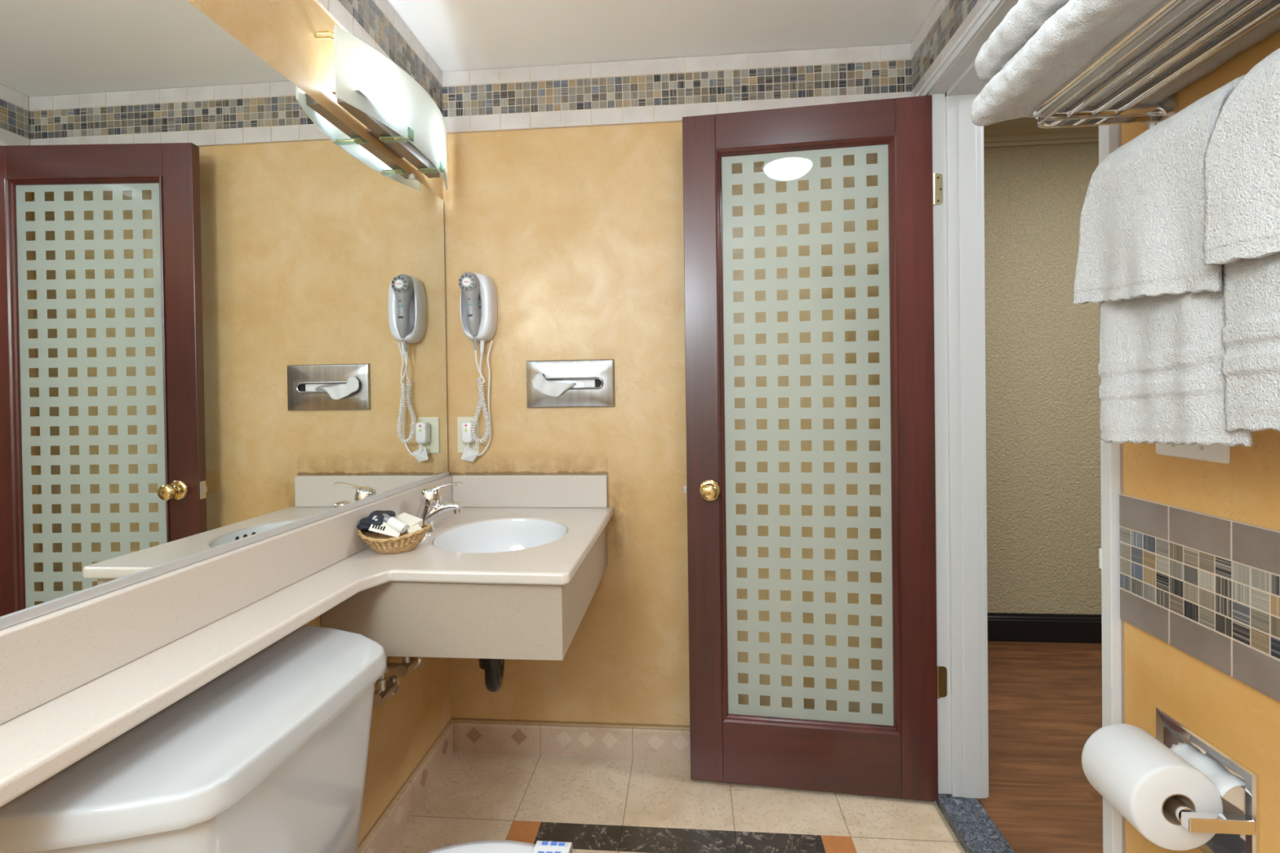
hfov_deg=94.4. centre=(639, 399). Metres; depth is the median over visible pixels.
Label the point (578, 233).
wall
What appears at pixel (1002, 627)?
baseboard
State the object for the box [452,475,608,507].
backsplash
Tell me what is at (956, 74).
trim
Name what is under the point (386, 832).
baseboard
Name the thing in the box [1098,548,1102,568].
strike plate
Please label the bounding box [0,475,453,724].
backsplash
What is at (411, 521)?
soap box
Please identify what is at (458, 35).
ceiling
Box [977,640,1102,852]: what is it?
floor
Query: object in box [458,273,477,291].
grille
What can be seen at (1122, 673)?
trim
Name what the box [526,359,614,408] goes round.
dispenser
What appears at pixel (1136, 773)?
toilet roll
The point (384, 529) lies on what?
sachet
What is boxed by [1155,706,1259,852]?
toilet paper holder
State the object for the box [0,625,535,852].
toilet
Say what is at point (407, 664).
shutoff valve
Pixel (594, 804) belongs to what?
floor
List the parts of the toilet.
tank, seat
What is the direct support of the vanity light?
attached to the wall at (405, 728)
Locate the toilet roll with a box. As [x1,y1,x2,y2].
[1081,723,1245,850]
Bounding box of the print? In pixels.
[537,840,564,852]
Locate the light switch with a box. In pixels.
[1155,442,1230,463]
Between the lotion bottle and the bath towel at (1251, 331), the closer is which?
the bath towel at (1251, 331)
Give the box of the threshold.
[935,793,1015,852]
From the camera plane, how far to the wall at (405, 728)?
1.49 m
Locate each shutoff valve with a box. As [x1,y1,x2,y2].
[373,656,400,706]
[385,656,422,677]
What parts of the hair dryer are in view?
straight cord, coiled cord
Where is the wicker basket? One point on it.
(379, 543)
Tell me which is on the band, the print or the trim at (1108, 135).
the print
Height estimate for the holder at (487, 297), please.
0.619 m
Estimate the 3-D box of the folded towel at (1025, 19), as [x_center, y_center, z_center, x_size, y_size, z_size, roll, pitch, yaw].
[0.617,-0.526,0.599,0.256,0.077,0.648,-1,1,5]
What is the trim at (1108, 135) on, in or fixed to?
attached to the wall at (1239, 719)
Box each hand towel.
[1072,74,1245,304]
[1202,48,1279,265]
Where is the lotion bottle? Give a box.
[382,513,407,533]
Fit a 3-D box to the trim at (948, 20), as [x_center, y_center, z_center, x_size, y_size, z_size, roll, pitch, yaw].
[0.725,-0.992,0.363,0.008,0.203,2.980,-1,1,5]
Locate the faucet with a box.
[416,481,463,532]
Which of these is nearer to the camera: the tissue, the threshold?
the threshold
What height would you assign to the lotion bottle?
0.045 m
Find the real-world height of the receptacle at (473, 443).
0.029 m
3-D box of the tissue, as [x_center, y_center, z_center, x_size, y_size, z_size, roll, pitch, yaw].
[-0.282,-0.047,1.933,0.143,0.080,0.027,-1,1,3]
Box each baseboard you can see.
[357,720,454,852]
[453,720,690,760]
[986,612,1102,643]
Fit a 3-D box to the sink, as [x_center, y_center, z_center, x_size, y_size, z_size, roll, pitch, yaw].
[-0.371,0.451,1.602,0.380,0.170,0.426,-1,1,5]
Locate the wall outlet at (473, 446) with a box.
[457,416,479,453]
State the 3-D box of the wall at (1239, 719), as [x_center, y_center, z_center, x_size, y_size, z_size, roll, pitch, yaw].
[0.800,-0.038,0.366,0.116,2.440,3.000,-1,1,5]
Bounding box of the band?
[532,840,573,852]
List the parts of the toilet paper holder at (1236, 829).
arm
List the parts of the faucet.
handle, spout, lever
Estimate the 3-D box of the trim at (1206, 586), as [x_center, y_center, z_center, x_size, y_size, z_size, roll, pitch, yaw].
[0.706,0.270,-0.065,0.008,0.205,2.090,-1,1,5]
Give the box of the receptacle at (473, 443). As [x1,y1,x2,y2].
[466,440,475,445]
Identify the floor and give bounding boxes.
[387,751,965,852]
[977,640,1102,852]
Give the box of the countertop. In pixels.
[0,475,613,807]
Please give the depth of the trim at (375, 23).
1.62 m
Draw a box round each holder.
[459,273,497,461]
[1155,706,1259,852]
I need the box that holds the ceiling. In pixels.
[386,0,937,71]
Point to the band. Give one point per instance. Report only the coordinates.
(541, 846)
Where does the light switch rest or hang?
attached to the wall at (1239, 719)
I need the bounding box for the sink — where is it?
[432,519,567,553]
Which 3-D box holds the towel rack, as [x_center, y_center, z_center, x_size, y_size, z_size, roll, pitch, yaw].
[0.656,-0.378,0.563,0.194,0.146,0.707,-1,1,5]
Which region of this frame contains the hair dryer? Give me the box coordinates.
[458,271,489,444]
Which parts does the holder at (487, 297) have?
power cord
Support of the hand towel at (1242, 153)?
on the bath towel at (1251, 331)
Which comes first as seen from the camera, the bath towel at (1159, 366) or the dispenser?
the bath towel at (1159, 366)
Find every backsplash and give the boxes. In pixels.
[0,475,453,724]
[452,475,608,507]
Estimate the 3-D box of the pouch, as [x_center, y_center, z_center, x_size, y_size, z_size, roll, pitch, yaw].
[-0.636,0.297,1.438,0.085,0.053,0.084,-1,1,5]
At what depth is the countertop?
1.15 m
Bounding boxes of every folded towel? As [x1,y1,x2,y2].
[970,0,1279,126]
[974,0,1069,82]
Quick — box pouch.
[356,510,395,532]
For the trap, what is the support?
attached to the sink
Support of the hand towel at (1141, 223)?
on the bath towel at (1159, 366)
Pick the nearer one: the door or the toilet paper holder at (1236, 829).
the toilet paper holder at (1236, 829)
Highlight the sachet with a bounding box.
[368,521,400,537]
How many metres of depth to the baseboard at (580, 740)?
1.96 m
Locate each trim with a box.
[314,0,442,114]
[442,43,911,133]
[911,0,987,97]
[915,0,1018,96]
[928,93,986,802]
[981,126,988,796]
[983,116,1098,147]
[1098,124,1122,852]
[1118,124,1125,852]
[1119,493,1279,702]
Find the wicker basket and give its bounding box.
[357,524,431,553]
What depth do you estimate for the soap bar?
1.42 m
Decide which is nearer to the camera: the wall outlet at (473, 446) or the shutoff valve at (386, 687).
the shutoff valve at (386, 687)
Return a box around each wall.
[186,0,452,850]
[443,121,882,728]
[977,29,1279,852]
[983,142,1101,614]
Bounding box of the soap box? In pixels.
[394,512,422,528]
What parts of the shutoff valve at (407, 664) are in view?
handle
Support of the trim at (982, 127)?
attached to the wall
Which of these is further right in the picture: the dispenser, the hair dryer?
the dispenser
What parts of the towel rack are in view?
rail, frame, shelf rail, shelf rail, shelf rail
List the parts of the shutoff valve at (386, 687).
handle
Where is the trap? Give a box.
[479,658,504,692]
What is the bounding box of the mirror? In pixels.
[0,0,448,629]
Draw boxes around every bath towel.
[1097,264,1253,446]
[1221,252,1279,431]
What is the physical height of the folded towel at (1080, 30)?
0.078 m
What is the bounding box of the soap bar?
[404,524,422,533]
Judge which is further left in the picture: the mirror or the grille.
the mirror
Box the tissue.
[532,373,575,396]
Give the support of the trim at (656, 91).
attached to the wall at (578, 233)
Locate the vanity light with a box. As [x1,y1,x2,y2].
[315,25,447,189]
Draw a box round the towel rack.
[1032,0,1279,129]
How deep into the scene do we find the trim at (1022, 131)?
2.75 m
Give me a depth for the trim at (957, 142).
1.69 m
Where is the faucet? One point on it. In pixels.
(431, 507)
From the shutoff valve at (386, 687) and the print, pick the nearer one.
the print
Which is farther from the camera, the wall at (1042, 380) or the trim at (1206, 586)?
the wall at (1042, 380)
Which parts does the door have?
knob, rail, glass panel, rail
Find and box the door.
[682,95,946,801]

